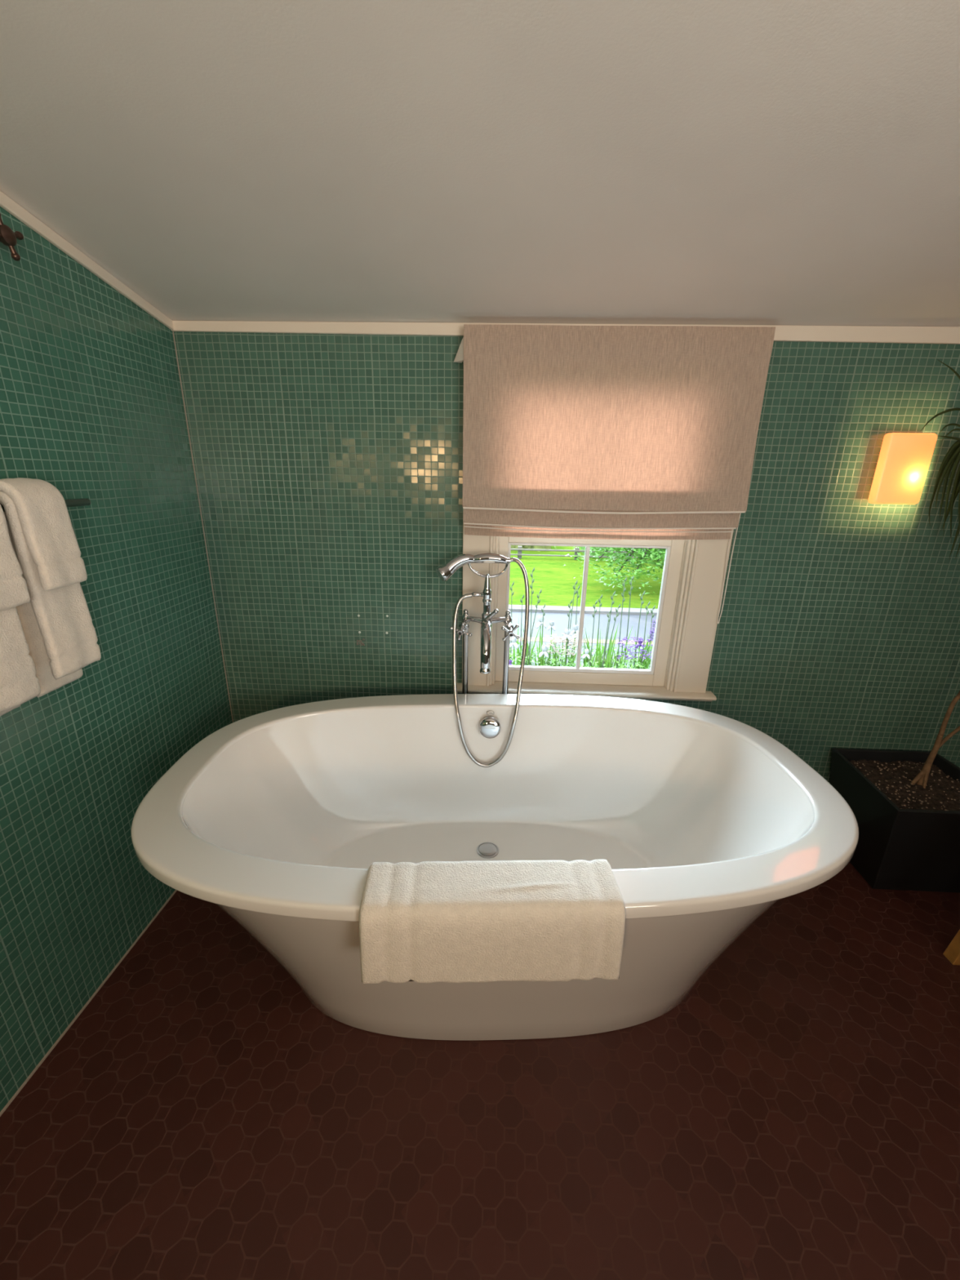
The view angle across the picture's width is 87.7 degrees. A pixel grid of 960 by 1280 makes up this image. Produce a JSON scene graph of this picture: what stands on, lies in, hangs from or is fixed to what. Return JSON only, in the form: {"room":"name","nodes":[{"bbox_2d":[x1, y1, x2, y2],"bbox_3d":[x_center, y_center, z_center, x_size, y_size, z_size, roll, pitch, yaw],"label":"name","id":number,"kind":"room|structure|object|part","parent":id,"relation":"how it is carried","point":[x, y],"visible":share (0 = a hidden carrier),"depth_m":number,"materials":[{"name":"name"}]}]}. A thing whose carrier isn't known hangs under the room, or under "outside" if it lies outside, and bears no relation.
{"room":"bathroom","nodes":[
{"label":"bathroom","id":0,"kind":"room"},
{"bbox_2d":[0,490,101,697],"bbox_3d":[-0.960,-0.101,1.112,0.080,0.448,0.128,2,18,2],"label":"bath towel","id":1,"kind":"object","parent":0,"point":[59,629],"visible":0.42,"depth_m":1.10,"materials":[{"name":"white fabric"}]},
{"bbox_2d":[0,477,87,591],"bbox_3d":[-0.958,-0.204,1.075,0.126,0.276,0.114,2,18,2],"label":"hand towel","id":2,"kind":"object","parent":1,"relation":"on","point":[42,510],"visible":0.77,"depth_m":1.05,"materials":[{"name":"white fabric"}]},
{"bbox_2d":[0,206,232,1111],"bbox_3d":[-1.145,0.117,-0.011,0.120,2.500,3.810,2,18,2],"label":"wall","id":3,"kind":"structure","parent":0,"point":[91,404],"depth_m":1.34,"materials":[{"name":"green tile"}]},
{"bbox_2d":[0,213,23,261],"bbox_3d":[-0.985,-0.822,1.016,0.074,0.084,0.084,2,18,2],"label":"valve","id":4,"kind":"object","parent":3,"relation":"attached to","point":[8,237],"visible":1,"depth_m":1.01,"materials":[{"name":"brown metal"}]},
{"bbox_3d":[-0.962,-0.837,1.003,0.015,0.041,0.024,2,18,2],"label":"handle arm","id":5,"kind":"part","parent":4,"relation":"part of","materials":[{"name":"brown metal"}]},
{"bbox_3d":[-0.962,-0.806,1.027,0.015,0.041,0.024,2,18,2],"label":"handle arm","id":6,"kind":"part","parent":4,"relation":"part of","materials":[{"name":"brown metal"}]},
{"bbox_3d":[-0.961,-0.834,1.030,0.015,0.024,0.041,2,18,2],"label":"handle arm","id":7,"kind":"part","parent":4,"relation":"part of","materials":[{"name":"brown metal"}]},
{"bbox_2d":[0,498,90,511],"bbox_3d":[-1.001,-0.242,0.899,0.084,0.048,0.674,2,18,2],"label":"towel bar","id":8,"kind":"object","parent":3,"relation":"attached to","point":[73,502],"visible":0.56,"depth_m":1.18,"materials":[{"name":"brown metal"}]},
{"bbox_2d":[0,606,40,716],"bbox_3d":[-0.968,-0.045,0.943,0.082,0.447,0.148,2,18,2],"label":"bath towel","id":9,"kind":"object","parent":8,"relation":"hanging from","point":[20,684],"visible":0.91,"depth_m":1.00,"materials":[{"name":"white fabric"}]},
{"bbox_2d":[0,504,31,610],"bbox_3d":[-0.965,-0.149,0.925,0.125,0.287,0.135,2,18,2],"label":"hand towel","id":10,"kind":"object","parent":9,"relation":"on","point":[14,592],"visible":1,"depth_m":0.96,"materials":[{"name":"white fabric"}]},
{"bbox_2d":[0,191,173,329],"bbox_3d":[-1.063,-0.735,-0.296,0.012,0.698,3.810,2,18,2],"label":"trim","id":11,"kind":"structure","parent":3,"relation":"attached to","point":[6,203],"depth_m":1.24,"materials":[{"name":"beige paint"}]},
{"bbox_2d":[0,889,177,1116],"bbox_3d":[-1.106,1.305,0.380,0.008,0.008,3.810,2,18,2],"label":"trim","id":12,"kind":"structure","parent":3,"relation":"attached to","point":[49,1051],"depth_m":1.32,"materials":[{"name":"beige"}]},
{"bbox_2d":[0,0,959,326],"bbox_3d":[0.846,-0.751,-0.364,4.070,0.842,4.090,2,18,2],"label":"ceiling","id":13,"kind":"structure","parent":0,"point":[797,162],"depth_m":0.93,"materials":[{"name":"paint"}]},
{"bbox_2d":[0,862,959,1279],"bbox_3d":[0.804,1.426,0.314,4.230,0.120,4.170,2,18,2],"label":"floor","id":14,"kind":"structure","parent":0,"point":[796,1115],"depth_m":1.11,"materials":[{"name":"tile"}]},
{"bbox_2d":[449,560,519,693],"bbox_3d":[0.011,0.268,1.811,0.242,1.110,0.184,2,18,2],"label":"tub filler","id":15,"kind":"object","parent":14,"relation":"on","point":[486,620],"visible":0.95,"depth_m":1.72,"materials":[{"name":"silver metal"}]},
{"bbox_3d":[-0.059,-0.047,1.736,0.030,0.045,0.078,5,19,13],"label":"handle","id":16,"kind":"part","parent":15,"relation":"part of","materials":[{"name":"silver metal"}]},
{"bbox_3d":[-0.015,-0.070,1.752,0.085,0.027,0.027,8,19,19],"label":"arm","id":17,"kind":"part","parent":15,"relation":"part of","materials":[{"name":"silver metal"}]},
{"bbox_2d":[471,591,484,596],"bbox_3d":[-0.003,-0.156,1.711,0.054,0.016,0.016,2,18,2],"label":"outlet","id":18,"kind":"object","parent":15,"relation":"attached to","point":[474,594],"depth_m":1.71,"materials":[{"name":"silver metal"}]},
{"bbox_2d":[435,552,529,767],"bbox_3d":[0.003,0.077,1.715,0.319,0.730,0.167,2,18,2],"label":"shower","id":19,"kind":"object","parent":15,"relation":"on","point":[445,571],"visible":1,"depth_m":1.70,"materials":[{"name":"silver metal"}]},
{"bbox_3d":[0.020,0.019,1.700,0.040,0.156,0.131,2,18,2],"label":"spout","id":20,"kind":"part","parent":15,"relation":"part of","materials":[{"name":"silver metal"}]},
{"bbox_3d":[0.039,-0.084,1.712,0.052,0.052,0.019,13,22,32],"label":"diverter lever","id":21,"kind":"part","parent":15,"relation":"part of","materials":[{"name":"silver metal"}]},
{"bbox_3d":[0.061,-0.067,1.750,0.085,0.027,0.027,-4,19,-15],"label":"arm","id":22,"kind":"part","parent":15,"relation":"part of","materials":[{"name":"silver metal"}]},
{"bbox_3d":[0.102,-0.042,1.731,0.030,0.045,0.078,-1,18,-7],"label":"handle","id":23,"kind":"part","parent":15,"relation":"part of","materials":[{"name":"silver metal"}]},
{"bbox_2d":[130,693,858,1040],"bbox_3d":[0.043,0.639,1.471,1.761,0.620,0.984,2,18,2],"label":"bathtub","id":24,"kind":"object","parent":14,"relation":"on","point":[702,821],"visible":0.88,"depth_m":1.51,"materials":[{"name":"white ceramic"}]},
{"bbox_2d":[359,859,626,983],"bbox_3d":[0.021,0.543,0.995,0.493,0.182,0.163,0,18,-2],"label":"bath towel","id":25,"kind":"object","parent":24,"relation":"on","point":[486,921],"visible":1,"depth_m":0.92,"materials":[{"name":"white fabric"}]},
{"bbox_2d":[182,708,813,869],"bbox_3d":[0.048,0.551,1.442,1.586,0.410,0.778,2,18,2],"label":"basin","id":26,"kind":"object","parent":24,"relation":"in","point":[311,788],"depth_m":1.68,"materials":[{"name":"white ceramic"}]},
{"bbox_2d":[830,360,959,893],"bbox_3d":[1.668,0.046,1.627,0.889,1.705,0.396,2,18,2],"label":"potted plant","id":27,"kind":"object","parent":14,"relation":"on","point":[904,804],"visible":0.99,"depth_m":1.74,"materials":[{"name":"soil"}]},
{"bbox_2d":[830,747,959,893],"bbox_3d":[1.557,0.671,1.839,0.423,0.380,0.393,2,18,2],"label":"planter","id":28,"kind":"object","parent":14,"relation":"on","point":[907,815],"depth_m":1.75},
{"bbox_2d":[942,929,959,964],"bbox_3d":[1.632,0.808,1.317,0.419,0.450,0.330,2,18,2],"label":"wooden stool","id":29,"kind":"object","parent":14,"relation":"on","point":[952,953],"visible":1,"depth_m":1.51,"materials":[{"name":"brown wood"}]},
{"bbox_2d":[173,331,959,783],"bbox_3d":[0.905,-0.128,1.910,3.830,1.830,0.160,2,18,2],"label":"wall","id":30,"kind":"structure","parent":0,"point":[328,468],"depth_m":1.77,"materials":[{"name":"green tile"}]},
{"bbox_2d":[172,331,233,722],"bbox_3d":[-1.010,-0.145,1.903,0.004,1.800,0.004,2,18,2],"label":"trim","id":31,"kind":"structure","parent":30,"relation":"attached to","point":[172,331],"depth_m":1.80,"materials":[{"name":"beige"}]},
{"bbox_2d":[356,638,364,645],"bbox_3d":[-0.461,0.009,1.931,0.037,0.035,0.001,2,18,2],"label":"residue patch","id":32,"kind":"object","parent":30,"relation":"attached to","point":[363,639],"visible":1,"depth_m":1.93,"materials":[{"name":"grey"}]},
{"bbox_2d":[170,320,959,344],"bbox_3d":[0.917,-0.943,1.549,3.830,0.054,0.014,2,18,2],"label":"trim","id":33,"kind":"structure","parent":30,"relation":"attached to","point":[847,334],"depth_m":1.57,"materials":[{"name":"beige paint"}]},
{"bbox_2d":[457,508,733,701],"bbox_3d":[0.410,-0.381,1.819,0.992,1.230,0.216,2,18,2],"label":"window","id":34,"kind":"structure","parent":30,"relation":"in","point":[693,575],"depth_m":1.87,"materials":[{"name":"beige paint"}]},
{"bbox_3d":[-0.012,-0.392,1.769,0.096,1.192,0.021,2,18,2],"label":"casing","id":35,"kind":"part","parent":34,"relation":"part of","materials":[{"name":"beige paint"}]},
{"bbox_3d":[0.393,0.163,2.030,0.680,0.012,0.158,2,18,2],"label":"sill","id":36,"kind":"part","parent":34,"relation":"part of","materials":[{"name":"beige paint"}]},
{"bbox_3d":[0.397,0.205,1.943,0.992,0.039,0.084,2,18,2],"label":"sill","id":37,"kind":"part","parent":34,"relation":"part of","materials":[{"name":"beige paint"}]},
{"bbox_3d":[0.397,-0.104,1.897,0.664,0.575,0.027,2,18,2],"label":"sash frame","id":38,"kind":"part","parent":34,"relation":"part of","materials":[{"name":"beige paint"}]},
{"bbox_2d":[453,324,775,623],"bbox_3d":[0.396,-0.511,1.670,0.980,0.934,0.069,2,18,2],"label":"blind","id":39,"kind":"object","parent":34,"relation":"attached to","point":[570,432],"visible":1,"depth_m":1.60,"materials":[{"name":"fabric"}]},
{"bbox_3d":[0.414,-0.647,1.614,0.939,0.640,0.041,2,18,2],"label":"fabric panel","id":40,"kind":"part","parent":39,"relation":"part of","materials":[{"name":"fabric"}]},
{"bbox_3d":[0.875,-0.492,1.674,0.024,0.912,0.008,11,21,28],"label":"pull cord","id":41,"kind":"part","parent":39,"relation":"part of","materials":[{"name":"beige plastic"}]},
{"bbox_3d":[0.819,-0.367,1.740,0.112,1.192,0.021,2,18,2],"label":"casing","id":42,"kind":"part","parent":34,"relation":"part of","materials":[{"name":"beige paint"}]},
{"bbox_2d":[867,432,937,504],"bbox_3d":[1.369,-0.557,1.633,0.146,0.218,0.058,2,18,2],"label":"wall sconce","id":43,"kind":"object","parent":30,"relation":"attached to","point":[904,461],"visible":1,"depth_m":1.61,"materials":[{"name":"yellow"}]},
{"label":"outside","id":44,"kind":"structure","parent":0,"visible":0},
{"bbox_3d":[1.116,1.120,4.326,16.000,0.050,3.500,2,18,2],"label":"garden bed","id":45,"kind":"object","parent":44,"visible":0},
{"bbox_2d":[510,581,514,660],"bbox_3d":[0.292,0.113,4.873,0.042,1.389,0.017,2,18,2],"label":"stalk","id":46,"kind":"object","parent":45,"relation":"on","point":[511,589],"visible":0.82,"depth_m":4.71,"materials":[{"name":"green plant"}]},
{"bbox_2d":[509,635,518,665],"bbox_3d":[0.312,0.394,4.864,0.089,0.902,0.094,2,18,2],"label":"iris","id":47,"kind":"object","parent":45,"relation":"on","point":[513,639],"visible":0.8,"depth_m":4.72,"materials":[{"name":"white plant"}]},
{"bbox_2d":[509,644,528,665],"bbox_3d":[0.403,0.368,4.976,0.225,0.844,0.194,16,24,38],"label":"plant","id":48,"kind":"object","parent":45,"relation":"on","point":[526,645],"visible":0.09,"depth_m":4.92,"materials":[{"name":"green plant"}]},
{"bbox_2d":[520,595,524,647],"bbox_3d":[0.396,0.153,4.987,0.035,1.245,0.017,2,18,2],"label":"stalk","id":49,"kind":"object","parent":45,"relation":"on","point":[521,601],"visible":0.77,"depth_m":4.87,"materials":[{"name":"green plant"}]},
{"bbox_2d":[513,640,532,665],"bbox_3d":[0.352,0.371,4.890,0.426,0.891,0.195,-7,20,-22],"label":"plant","id":50,"kind":"object","parent":45,"relation":"on","point":[531,641],"visible":0.13,"depth_m":4.81,"materials":[{"name":"green plant"}]},
{"bbox_2d":[515,624,540,666],"bbox_3d":[0.451,0.259,5.113,0.227,0.967,0.218,-15,24,-39],"label":"plant","id":51,"kind":"object","parent":45,"relation":"on","point":[522,624],"visible":0.17,"depth_m":5.03,"materials":[{"name":"green plant"}]},
{"bbox_2d":[513,631,550,666],"bbox_3d":[0.498,0.304,4.898,0.370,1.017,0.233,-5,19,-17],"label":"plant","id":52,"kind":"object","parent":45,"relation":"on","point":[540,660],"visible":0.18,"depth_m":4.80,"materials":[{"name":"green plant"}]},
{"bbox_2d":[528,567,534,665],"bbox_3d":[0.466,0.076,4.748,0.042,1.544,0.017,2,18,2],"label":"stalk","id":53,"kind":"object","parent":45,"relation":"on","point":[531,575],"visible":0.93,"depth_m":4.62,"materials":[{"name":"green plant"}]},
{"bbox_2d":[525,588,542,665],"bbox_3d":[0.468,0.191,4.680,0.143,1.368,0.017,2,18,2],"label":"stalk","id":54,"kind":"object","parent":45,"relation":"on","point":[539,601],"visible":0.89,"depth_m":4.56,"materials":[{"name":"green plant"}]},
{"bbox_2d":[535,615,546,643],"bbox_3d":[0.588,0.264,5.020,0.101,1.060,0.102,2,18,2],"label":"iris","id":55,"kind":"object","parent":45,"relation":"on","point":[540,623],"visible":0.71,"depth_m":4.85,"materials":[{"name":"white plant"}]},
{"bbox_2d":[541,604,545,633],"bbox_3d":[0.593,0.220,4.895,0.042,1.182,0.017,2,18,2],"label":"stalk","id":56,"kind":"object","parent":45,"relation":"on","point":[542,610],"visible":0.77,"depth_m":4.74,"materials":[{"name":"green plant"}]},
{"bbox_2d":[538,644,548,666],"bbox_3d":[0.594,0.446,4.817,0.094,0.842,0.097,2,18,2],"label":"iris","id":57,"kind":"object","parent":45,"relation":"on","point":[544,648],"visible":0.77,"depth_m":4.68,"materials":[{"name":"white plant"}]},
{"bbox_2d":[547,620,555,658],"bbox_3d":[0.698,0.283,5.073,0.076,0.994,0.078,2,18,2],"label":"iris","id":58,"kind":"object","parent":45,"relation":"on","point":[551,623],"visible":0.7,"depth_m":4.92,"materials":[{"name":"white plant"}]},
{"bbox_2d":[542,641,563,666],"bbox_3d":[0.715,0.343,5.083,0.244,0.835,0.233,2,18,2],"label":"plant","id":59,"kind":"object","parent":45,"relation":"on","point":[551,642],"visible":0.09,"depth_m":5.02,"materials":[{"name":"green plant"}]},
{"bbox_2d":[545,638,576,666],"bbox_3d":[0.765,0.402,4.880,0.354,0.852,0.143,16,23,38],"label":"plant","id":60,"kind":"object","parent":45,"relation":"on","point":[554,662],"visible":0.21,"depth_m":4.82,"materials":[{"name":"green plant"}]},
{"bbox_2d":[555,634,576,666],"bbox_3d":[0.862,0.326,5.097,0.255,0.864,0.235,2,18,2],"label":"plant","id":61,"kind":"object","parent":45,"relation":"on","point":[571,655],"visible":0.14,"depth_m":5.00,"materials":[{"name":"green plant"}]},
{"bbox_2d":[562,628,571,666],"bbox_3d":[0.808,0.365,4.832,0.087,0.994,0.093,2,18,2],"label":"iris","id":62,"kind":"object","parent":45,"relation":"on","point":[567,632],"visible":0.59,"depth_m":4.68,"materials":[{"name":"white plant"}]},
{"bbox_2d":[565,600,572,664],"bbox_3d":[0.819,0.223,4.781,0.035,1.257,0.017,2,18,2],"label":"stalk","id":63,"kind":"object","parent":45,"relation":"on","point":[569,606],"visible":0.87,"depth_m":4.63,"materials":[{"name":"green plant"}]},
{"bbox_2d":[565,580,577,666],"bbox_3d":[0.859,0.117,4.849,0.063,1.416,0.017,2,18,2],"label":"stalk","id":64,"kind":"object","parent":45,"relation":"on","point":[574,588],"visible":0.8,"depth_m":4.70,"materials":[{"name":"green plant"}]},
{"bbox_2d":[570,624,577,666],"bbox_3d":[0.902,0.330,4.924,0.091,1.007,0.085,2,18,2],"label":"iris","id":65,"kind":"object","parent":45,"relation":"on","point":[575,627],"visible":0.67,"depth_m":4.77,"materials":[{"name":"white plant"}]},
{"bbox_2d":[573,584,580,656],"bbox_3d":[0.924,0.117,4.952,0.042,1.353,0.017,2,18,2],"label":"stalk","id":66,"kind":"object","parent":45,"relation":"on","point":[578,596],"visible":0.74,"depth_m":4.78,"materials":[{"name":"green plant"}]},
{"bbox_2d":[582,648,590,667],"bbox_3d":[0.979,0.479,4.756,0.071,0.832,0.072,2,18,2],"label":"iris","id":67,"kind":"object","parent":45,"relation":"on","point":[586,651],"visible":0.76,"depth_m":4.62,"materials":[{"name":"white plant"}]},
{"bbox_2d":[573,644,599,667],"bbox_3d":[1.030,0.407,4.849,0.239,0.871,0.215,10,20,25],"label":"plant","id":68,"kind":"object","parent":45,"relation":"on","point":[584,663],"visible":0.23,"depth_m":4.75,"materials":[{"name":"green plant"}]},
{"bbox_2d":[589,600,597,666],"bbox_3d":[1.047,0.230,4.773,0.036,1.257,0.017,2,18,2],"label":"stalk","id":69,"kind":"object","parent":45,"relation":"on","point":[596,602],"visible":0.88,"depth_m":4.66,"materials":[{"name":"green plant"}]},
{"bbox_2d":[582,626,608,667],"bbox_3d":[1.137,0.312,5.030,0.263,0.941,0.149,-11,22,-32],"label":"plant","id":70,"kind":"object","parent":45,"relation":"on","point":[597,660],"visible":0.23,"depth_m":4.92,"materials":[{"name":"green plant"}]},
{"bbox_2d":[598,594,602,633],"bbox_3d":[1.172,0.146,5.056,0.052,1.242,0.017,2,18,2],"label":"stalk","id":71,"kind":"object","parent":45,"relation":"on","point":[599,601],"visible":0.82,"depth_m":4.90,"materials":[{"name":"green plant"}]},
{"bbox_2d":[584,623,618,667],"bbox_3d":[1.179,0.326,4.867,0.282,1.019,0.334,-10,21,-30],"label":"plant","id":72,"kind":"object","parent":45,"relation":"on","point":[588,646],"visible":0.16,"depth_m":4.82,"materials":[{"name":"green plant"}]},
{"bbox_2d":[601,608,611,667],"bbox_3d":[1.152,0.290,4.683,0.043,1.202,0.017,2,18,2],"label":"stalk","id":73,"kind":"object","parent":45,"relation":"on","point":[607,615],"visible":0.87,"depth_m":4.57,"materials":[{"name":"green plant"}]},
{"bbox_2d":[603,591,615,667],"bbox_3d":[1.220,0.172,4.852,0.053,1.323,0.017,2,18,2],"label":"stalk","id":74,"kind":"object","parent":45,"relation":"on","point":[614,593],"visible":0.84,"depth_m":4.75,"materials":[{"name":"green plant"}]},
{"bbox_2d":[589,626,632,668],"bbox_3d":[1.215,0.344,4.819,0.302,1.016,0.266,-14,23,-38],"label":"plant","id":75,"kind":"object","parent":45,"relation":"on","point":[610,650],"visible":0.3,"depth_m":4.70,"materials":[{"name":"green plant"}]},
{"bbox_2d":[604,604,620,666],"bbox_3d":[1.215,0.249,4.772,0.123,1.227,0.017,2,18,2],"label":"stalk","id":76,"kind":"object","parent":45,"relation":"on","point":[619,606],"visible":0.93,"depth_m":4.63,"materials":[{"name":"green plant"}]},
{"bbox_2d":[600,631,635,668],"bbox_3d":[1.264,0.366,4.822,0.302,0.975,0.270,-6,20,-20],"label":"plant","id":77,"kind":"object","parent":45,"relation":"on","point":[601,664],"visible":0.23,"depth_m":4.81,"materials":[{"name":"green plant"}]},
{"bbox_2d":[616,577,626,668],"bbox_3d":[1.326,0.111,4.827,0.042,1.458,0.017,2,18,2],"label":"stalk","id":78,"kind":"object","parent":45,"relation":"on","point":[625,580],"visible":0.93,"depth_m":4.70,"materials":[{"name":"green plant"}]},
{"bbox_2d":[613,640,635,668],"bbox_3d":[1.449,0.397,4.970,0.314,0.830,0.146,2,18,2],"label":"plant","id":79,"kind":"object","parent":45,"relation":"on","point":[625,657],"visible":0.09,"depth_m":4.90,"materials":[{"name":"green plant"}]},
{"bbox_2d":[623,575,634,667],"bbox_3d":[1.425,0.085,4.919,0.052,1.452,0.017,2,18,2],"label":"stalk","id":80,"kind":"object","parent":45,"relation":"on","point":[630,583],"visible":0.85,"depth_m":4.78,"materials":[{"name":"green plant"}]},
{"bbox_2d":[633,591,644,668],"bbox_3d":[1.499,0.177,4.841,0.035,1.330,0.017,2,18,2],"label":"stalk","id":81,"kind":"object","parent":45,"relation":"on","point":[643,593],"visible":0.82,"depth_m":4.72,"materials":[{"name":"green plant"}]},
{"bbox_2d":[635,638,644,669],"bbox_3d":[1.493,0.421,4.822,0.081,0.918,0.074,2,18,2],"label":"iris","id":82,"kind":"object","parent":45,"relation":"on","point":[640,642],"visible":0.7,"depth_m":4.68,"materials":[{"name":"purple plant"}]},
{"bbox_3d":[1.504,0.448,4.825,0.030,0.867,0.012,2,18,2],"label":"stem","id":83,"kind":"part","parent":82,"relation":"part of","materials":[{"name":"green plant"}]},
{"bbox_2d":[630,635,651,669],"bbox_3d":[1.601,0.351,4.945,0.278,0.936,0.195,-6,20,-20],"label":"plant","id":84,"kind":"object","parent":45,"relation":"on","point":[641,655],"visible":0.19,"depth_m":4.85,"materials":[{"name":"green plant"}]},
{"bbox_2d":[630,631,653,669],"bbox_3d":[1.626,0.338,5.043,0.227,0.902,0.194,2,18,2],"label":"plant","id":85,"kind":"object","parent":45,"relation":"on","point":[646,664],"visible":0.12,"depth_m":4.97,"materials":[{"name":"green plant"}]},
{"bbox_2d":[640,601,649,668],"bbox_3d":[1.527,0.243,4.756,0.042,1.258,0.017,2,18,2],"label":"stalk","id":86,"kind":"object","parent":45,"relation":"on","point":[648,604],"visible":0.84,"depth_m":4.63,"materials":[{"name":"green plant"}]},
{"bbox_2d":[646,629,654,669],"bbox_3d":[1.571,0.389,4.751,0.060,1.026,0.061,7,19,17],"label":"flower spike","id":87,"kind":"object","parent":45,"relation":"on","point":[651,631],"visible":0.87,"depth_m":4.61,"materials":[{"name":"purple plant"}]},
{"bbox_2d":[647,604,655,666],"bbox_3d":[1.618,0.243,4.857,0.052,1.198,0.017,2,18,2],"label":"stalk","id":88,"kind":"object","parent":45,"relation":"on","point":[651,611],"visible":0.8,"depth_m":4.70,"materials":[{"name":"green plant"}]},
{"bbox_2d":[647,619,656,667],"bbox_3d":[1.601,0.334,4.785,0.060,1.110,0.061,7,19,17],"label":"flower spike","id":89,"kind":"object","parent":45,"relation":"on","point":[654,622],"visible":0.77,"depth_m":4.64,"materials":[{"name":"purple plant"}]},
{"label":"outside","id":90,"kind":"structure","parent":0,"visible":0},
{"bbox_2d":[509,642,653,669],"bbox_3d":[1.156,0.393,4.876,5.250,0.632,0.865,2,18,2],"label":"ground cover","id":91,"kind":"structure","parent":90,"point":[532,658],"depth_m":4.84,"materials":[{"name":"green plant"}]},
{"bbox_2d":[543,633,577,655],"bbox_3d":[0.774,0.045,4.744,0.337,0.308,0.383,3,18,6],"label":"florets","id":92,"kind":"object","parent":91,"relation":"on","point":[551,638],"visible":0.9,"depth_m":4.70,"materials":[{"name":"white plant"}]},
{"bbox_2d":[617,636,653,659],"bbox_3d":[1.487,0.079,4.733,0.428,0.293,0.387,2,18,2],"label":"florets","id":93,"kind":"object","parent":91,"relation":"on","point":[624,639],"visible":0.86,"depth_m":4.68,"materials":[{"name":"purple plant"}]},
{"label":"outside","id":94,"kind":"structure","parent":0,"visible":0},
{"bbox_2d":[508,604,657,615],"bbox_3d":[2.839,-0.504,9.374,55.000,0.120,0.300,2,18,2],"label":"kerb","id":95,"kind":"object","parent":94,"point":[559,609],"visible":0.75,"depth_m":9.30,"materials":[{"name":"grey concrete"}]},
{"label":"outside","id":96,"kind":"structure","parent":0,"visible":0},
{"bbox_2d":[508,546,664,608],"bbox_3d":[3.906,-8.505,33.552,85.000,0.050,50.680,2,18,2],"label":"lawn","id":97,"kind":"structure","parent":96,"point":[556,580],"depth_m":11.80,"materials":[{"name":"green plant"}]},
{"bbox_2d":[511,545,551,551],"bbox_3d":[0.045,-3.922,17.164,5.707,2.117,2.460,2,18,2],"label":"hedge","id":98,"kind":"object","parent":97,"relation":"on","point":[535,547],"visible":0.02,"depth_m":16.67,"materials":[{"name":"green plant"}]},
{"bbox_2d":[510,546,637,560],"bbox_3d":[1.242,-2.621,14.980,6.900,0.360,0.170,2,18,2],"label":"fence","id":99,"kind":"object","parent":97,"relation":"on","point":[519,548],"visible":0.3,"depth_m":14.86,"materials":[{"name":"grey"}]},
{"bbox_3d":[1.193,-2.630,15.005,0.120,0.360,0.120,2,18,2],"label":"post","id":100,"kind":"part","parent":99,"relation":"part of","materials":[{"name":"grey wood"}]},
{"bbox_3d":[1.239,-2.545,14.942,6.900,0.040,0.050,2,18,2],"label":"rail","id":101,"kind":"part","parent":99,"relation":"part of","materials":[{"name":"grey wood"}]},
{"bbox_3d":[1.241,-2.692,14.893,6.900,0.050,0.050,2,18,2],"label":"rail","id":102,"kind":"part","parent":99,"relation":"part of","materials":[{"name":"grey wood"}]},
{"bbox_3d":[2.892,-2.580,14.947,0.120,0.360,0.120,2,18,2],"label":"post","id":103,"kind":"part","parent":99,"relation":"part of","materials":[{"name":"grey wood"}]},
{"bbox_2d":[564,546,666,595],"bbox_3d":[4.793,-3.484,11.135,4.773,4.666,5.380,11,21,27],"label":"leafy tree","id":104,"kind":"object","parent":97,"relation":"on","point":[643,554],"visible":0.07,"depth_m":10.58,"materials":[{"name":"green plant"}]},
{"bbox_2d":[573,546,665,559],"bbox_3d":[7.504,-3.631,15.537,9.370,3.040,2.360,2,18,2],"label":"hedge","id":105,"kind":"object","parent":97,"relation":"on","point":[593,553],"visible":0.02,"depth_m":15.38,"materials":[{"name":"green plant"}]},
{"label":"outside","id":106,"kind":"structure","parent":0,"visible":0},
{"bbox_2d":[509,611,657,669],"bbox_3d":[2.760,0.101,7.590,55.000,0.050,3.470,2,18,2],"label":"fence","id":107,"kind":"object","parent":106,"point":[561,620],"visible":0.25,"depth_m":8.40,"materials":[{"name":"grey concrete"}]},
{"bbox_2d":[510,636,653,644],"bbox_3d":[2.764,0.048,7.662,55.000,0.003,0.180,2,18,2],"label":"road marking","id":108,"kind":"object","parent":107,"relation":"on","point":[594,641],"depth_m":7.70,"materials":[{"name":"white paint"}]}
]}

